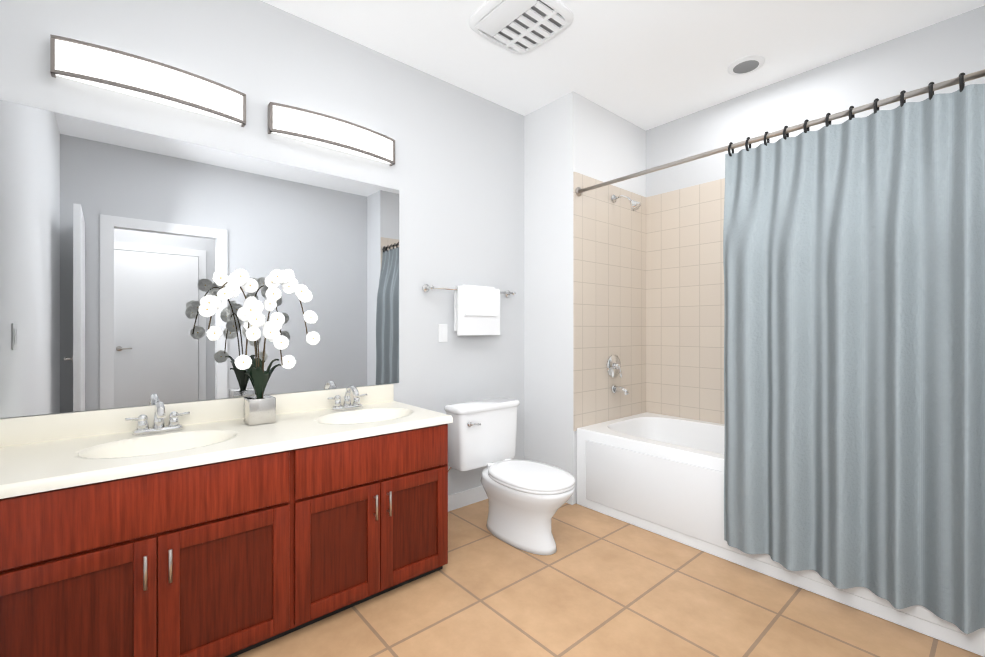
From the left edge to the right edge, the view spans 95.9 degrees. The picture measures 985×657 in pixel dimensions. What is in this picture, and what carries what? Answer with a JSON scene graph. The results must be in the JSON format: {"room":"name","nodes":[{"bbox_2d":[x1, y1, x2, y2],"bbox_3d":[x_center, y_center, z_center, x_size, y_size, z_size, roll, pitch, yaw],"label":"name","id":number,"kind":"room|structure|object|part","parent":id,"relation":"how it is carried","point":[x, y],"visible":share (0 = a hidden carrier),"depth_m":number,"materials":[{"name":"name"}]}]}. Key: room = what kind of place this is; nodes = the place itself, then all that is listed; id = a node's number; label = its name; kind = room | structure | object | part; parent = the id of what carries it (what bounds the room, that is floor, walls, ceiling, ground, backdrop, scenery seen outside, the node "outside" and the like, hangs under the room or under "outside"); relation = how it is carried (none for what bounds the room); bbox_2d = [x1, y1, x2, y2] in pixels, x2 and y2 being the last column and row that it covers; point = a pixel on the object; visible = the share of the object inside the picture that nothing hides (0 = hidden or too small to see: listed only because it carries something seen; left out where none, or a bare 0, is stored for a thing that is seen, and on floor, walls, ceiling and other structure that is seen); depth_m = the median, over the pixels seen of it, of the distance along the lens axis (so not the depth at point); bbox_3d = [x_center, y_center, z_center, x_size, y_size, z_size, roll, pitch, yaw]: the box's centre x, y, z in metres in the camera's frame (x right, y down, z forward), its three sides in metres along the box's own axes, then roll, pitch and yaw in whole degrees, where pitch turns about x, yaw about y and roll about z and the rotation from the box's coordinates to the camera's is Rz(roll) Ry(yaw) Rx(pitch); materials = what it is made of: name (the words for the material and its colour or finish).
{"room":"bathroom","nodes":[
{"label":"bathroom","id":0,"kind":"room"},
{"bbox_2d":[0,0,523,494],"bbox_3d":[-0.856,-0.210,2.510,2.812,2.820,0.100,0,0,-41],"label":"wall","id":1,"kind":"structure","parent":0,"point":[454,174],"depth_m":2.61,"materials":[{"name":"white paint"}]},
{"bbox_2d":[50,34,245,126],"bbox_3d":[-1.417,-1.040,1.892,0.660,0.140,0.097,0,0,-41],"label":"sconce","id":2,"kind":"object","parent":1,"relation":"attached to","point":[116,70],"depth_m":1.83,"materials":[{"name":"grey glass"}]},
{"bbox_3d":[-1.418,-1.040,1.892,0.660,0.140,0.097,0,0,-41],"label":"frame","id":3,"kind":"part","parent":2,"relation":"part of","materials":[{"name":"grey metal"}]},
{"bbox_2d":[55,39,242,123],"bbox_3d":[-1.420,-1.040,1.894,0.636,0.120,0.091,0,0,-41],"label":"diffuser","id":4,"kind":"object","parent":2,"relation":"attached to","point":[81,61],"depth_m":1.83,"materials":[{"name":"white glass"}]},
{"bbox_2d":[0,100,398,417],"bbox_3d":[-1.186,-0.254,2.154,1.636,1.163,0.005,0,0,-41],"label":"mirror","id":5,"kind":"object","parent":1,"relation":"attached to","point":[119,246],"visible":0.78,"depth_m":1.94,"materials":[{"name":"clear glass"}]},
{"bbox_2d":[268,102,394,165],"bbox_3d":[-0.830,-1.040,2.397,0.680,0.140,0.097,0,0,-41],"label":"sconce","id":6,"kind":"object","parent":1,"relation":"attached to","point":[297,123],"depth_m":2.33,"materials":[{"name":"grey glass"}]},
{"bbox_3d":[-0.830,-1.040,2.397,0.680,0.140,0.097,0,0,-41],"label":"frame","id":7,"kind":"part","parent":6,"relation":"part of","materials":[{"name":"grey metal"}]},
{"bbox_2d":[272,105,392,163],"bbox_3d":[-0.832,-1.040,2.399,0.656,0.120,0.091,0,0,-41],"label":"diffuser","id":8,"kind":"object","parent":6,"relation":"attached to","point":[297,123],"depth_m":2.34,"materials":[{"name":"white glass"}]},
{"bbox_2d":[438,324,446,341],"bbox_3d":[-0.322,0.030,2.895,0.070,0.114,0.008,0,0,-41],"label":"outlet","id":9,"kind":"object","parent":1,"relation":"attached to","point":[442,332],"visible":1,"depth_m":2.89,"materials":[{"name":"white plastic"}]},
{"bbox_2d":[448,486,487,511],"bbox_3d":[-0.182,1.150,3.014,1.108,0.100,0.012,0,0,-41],"label":"baseboard","id":10,"kind":"structure","parent":1,"relation":"attached to","point":[465,498],"depth_m":3.01,"materials":[{"name":"white paint"}]},
{"bbox_2d":[422,284,515,335],"bbox_3d":[-0.124,-0.122,3.002,0.750,0.334,0.102,0,0,-41],"label":"towel rail","id":11,"kind":"object","parent":1,"relation":"attached to","point":[476,310],"visible":1,"depth_m":2.96,"materials":[{"name":"white fabric"}]},
{"bbox_2d":[454,286,499,335],"bbox_3d":[-0.098,-0.117,3.002,0.360,0.324,0.047,0,0,-41],"label":"towel","id":12,"kind":"object","parent":11,"relation":"hanging from","point":[476,308],"depth_m":2.96,"materials":[{"name":"white fabric"}]},
{"bbox_2d":[461,284,495,315],"bbox_3d":[-0.098,-0.187,3.003,0.260,0.204,0.069,0,0,-41],"label":"towel","id":13,"kind":"object","parent":11,"relation":"hanging from","point":[476,300],"depth_m":2.96,"materials":[{"name":"white fabric"}]},
{"bbox_2d":[524,91,645,503],"bbox_3d":[0.754,-0.210,3.583,1.030,2.820,0.570,0,0,-41],"label":"wall","id":14,"kind":"structure","parent":0,"point":[566,136],"depth_m":3.21,"materials":[{"name":"white paint"}]},
{"bbox_2d":[566,494,572,504],"bbox_3d":[0.392,1.150,3.205,0.012,0.100,0.470,0,0,-41],"label":"baseboard","id":15,"kind":"structure","parent":14,"relation":"attached to","point":[570,501],"depth_m":3.03,"materials":[{"name":"white paint"}]},
{"bbox_2d":[573,172,645,430],"bbox_3d":[0.906,-0.185,3.333,0.926,1.770,0.008,0,0,-41],"label":"wall tiles","id":16,"kind":"structure","parent":14,"relation":"attached to","point":[609,277],"depth_m":3.27,"materials":[{"name":"beige tile"}]},
{"bbox_2d":[607,195,640,395],"bbox_3d":[0.976,-0.255,3.241,0.170,1.489,0.220,0,0,-41],"label":"tub faucet","id":17,"kind":"object","parent":16,"relation":"attached to","point":[613,366],"visible":0.98,"depth_m":3.28,"materials":[{"name":"silver metal"}]},
{"bbox_2d":[235,499,982,656],"bbox_3d":[0.871,1.225,1.290,3.842,0.050,4.200,0,0,-41],"label":"floor","id":18,"kind":"structure","parent":0,"point":[597,584],"depth_m":1.89,"materials":[{"name":"tile"}]},
{"bbox_2d":[0,384,452,656],"bbox_3d":[-0.995,0.748,1.894,1.595,0.901,0.644,0,0,-41],"label":"bathroom vanity","id":19,"kind":"object","parent":18,"relation":"on","point":[215,528],"visible":0.96,"depth_m":1.62,"materials":[{"name":"brown wood"}]},
{"bbox_3d":[-1.244,0.911,1.312,0.404,0.473,0.020,0,0,-41],"label":"door","id":20,"kind":"part","parent":19,"relation":"part of","materials":[{"name":"brown wood"}]},
{"bbox_2d":[0,384,393,446],"bbox_3d":[-1.198,0.381,2.131,1.595,0.102,0.020,0,0,-41],"label":"backsplash","id":21,"kind":"structure","parent":19,"relation":"on","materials":[{"name":"white stone"}]},
{"bbox_3d":[-0.935,0.911,1.577,0.404,0.473,0.020,0,0,-41],"label":"door","id":22,"kind":"part","parent":19,"relation":"part of","materials":[{"name":"brown wood"}]},
{"bbox_2d":[0,401,452,498],"bbox_3d":[-1.002,0.492,1.903,1.595,0.125,0.621,0,0,-41],"label":"countertop","id":23,"kind":"structure","parent":19,"relation":"on","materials":[{"name":"white stone"}]},
{"bbox_2d":[198,269,319,425],"bbox_3d":[-1.057,0.076,2.031,0.493,0.705,0.178,0,0,-41],"label":"orchid","id":24,"kind":"object","parent":23,"relation":"on","point":[259,407],"visible":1,"depth_m":2.00,"materials":[{"name":"white plant"}]},
{"bbox_3d":[-0.632,0.911,1.838,0.356,0.473,0.020,0,0,-41],"label":"door","id":25,"kind":"part","parent":19,"relation":"part of","materials":[{"name":"brown wood"}]},
{"bbox_3d":[-0.360,0.911,2.072,0.356,0.473,0.020,0,0,-41],"label":"door","id":26,"kind":"part","parent":19,"relation":"part of","materials":[{"name":"brown wood"}]},
{"bbox_2d":[444,397,574,554],"bbox_3d":[0.090,0.833,2.637,0.504,0.730,0.911,0,0,-41],"label":"toilet","id":27,"kind":"object","parent":18,"relation":"on","point":[527,499],"visible":0.94,"depth_m":2.55,"materials":[{"name":"white ceramic"}]},
{"bbox_3d":[-0.059,0.674,2.811,0.480,0.337,0.180,0,0,-41],"label":"tank","id":28,"kind":"part","parent":27,"relation":"part of","materials":[{"name":"white ceramic"}]},
{"bbox_3d":[-0.058,0.486,2.810,0.504,0.036,0.198,0,0,-41],"label":"lid","id":29,"kind":"part","parent":27,"relation":"part of","materials":[{"name":"white ceramic"}]},
{"bbox_3d":[0.182,1.022,2.531,0.372,0.353,0.630,0,0,-41],"label":"bowl","id":30,"kind":"part","parent":27,"relation":"part of","materials":[{"name":"white ceramic"}]},
{"bbox_3d":[0.210,0.823,2.498,0.382,0.042,0.542,0,0,-41],"label":"seat","id":31,"kind":"part","parent":27,"relation":"part of","materials":[{"name":"white ceramic"}]},
{"bbox_2d":[577,412,984,656],"bbox_3d":[1.534,0.939,2.605,0.903,0.518,1.910,0,0,-41],"label":"bathtub","id":32,"kind":"object","parent":18,"relation":"on","point":[661,474],"visible":0.5,"depth_m":2.54,"materials":[{"name":"white ceramic"}]},
{"bbox_2d":[261,0,984,129],"bbox_3d":[0.871,-1.645,1.291,3.842,0.050,4.200,0,0,-41],"label":"ceiling","id":33,"kind":"structure","parent":0,"point":[646,64],"depth_m":2.53,"materials":[{"name":"white paint"}]},
{"bbox_2d":[469,0,573,54],"bbox_3d":[0.149,-1.605,2.332,0.444,0.030,0.444,0,0,-41],"label":"ceiling vent","id":34,"kind":"object","parent":33,"relation":"in","point":[520,27],"visible":1,"depth_m":2.32,"materials":[{"name":"white plastic"}]},
{"bbox_2d":[727,55,764,74],"bbox_3d":[1.558,-1.613,2.733,0.200,0.012,0.200,0,0,-41],"label":"recessed light","id":35,"kind":"object","parent":33,"relation":"in","point":[746,65],"visible":1,"depth_m":2.72,"materials":[{"name":"white plastic"}]},
{"bbox_2d":[646,5,984,196],"bbox_3d":[1.922,-0.210,2.938,0.100,2.820,1.930,0,0,-41],"label":"wall","id":36,"kind":"structure","parent":0,"point":[947,49],"depth_m":2.74,"materials":[{"name":"white paint"}]},
{"bbox_2d":[646,178,724,423],"bbox_3d":[1.881,-0.185,2.903,0.008,1.770,1.914,0,0,-41],"label":"wall tile","id":37,"kind":"structure","parent":36,"relation":"attached to","point":[684,311],"depth_m":3.37,"materials":[{"name":"beige tile"}]},
{"bbox_3d":[2.159,-0.185,1.875,0.926,1.770,0.008,0,0,-41],"label":"wall tile","id":38,"kind":"structure","parent":0,"visible":0},
{"bbox_2d":[576,69,984,633],"bbox_3d":[1.169,0.055,2.289,0.178,2.050,1.917,0,0,-41],"label":"shower curtain","id":39,"kind":"object","parent":38,"relation":"attached to","point":[854,343],"visible":1,"depth_m":1.84,"materials":[{"name":"blue fabric"}]},
{"bbox_3d":[1.213,-0.940,2.329,0.060,0.059,1.912,0,0,-41],"label":"rod","id":40,"kind":"part","parent":39,"relation":"part of","materials":[{"name":"silver metal"}]}
]}

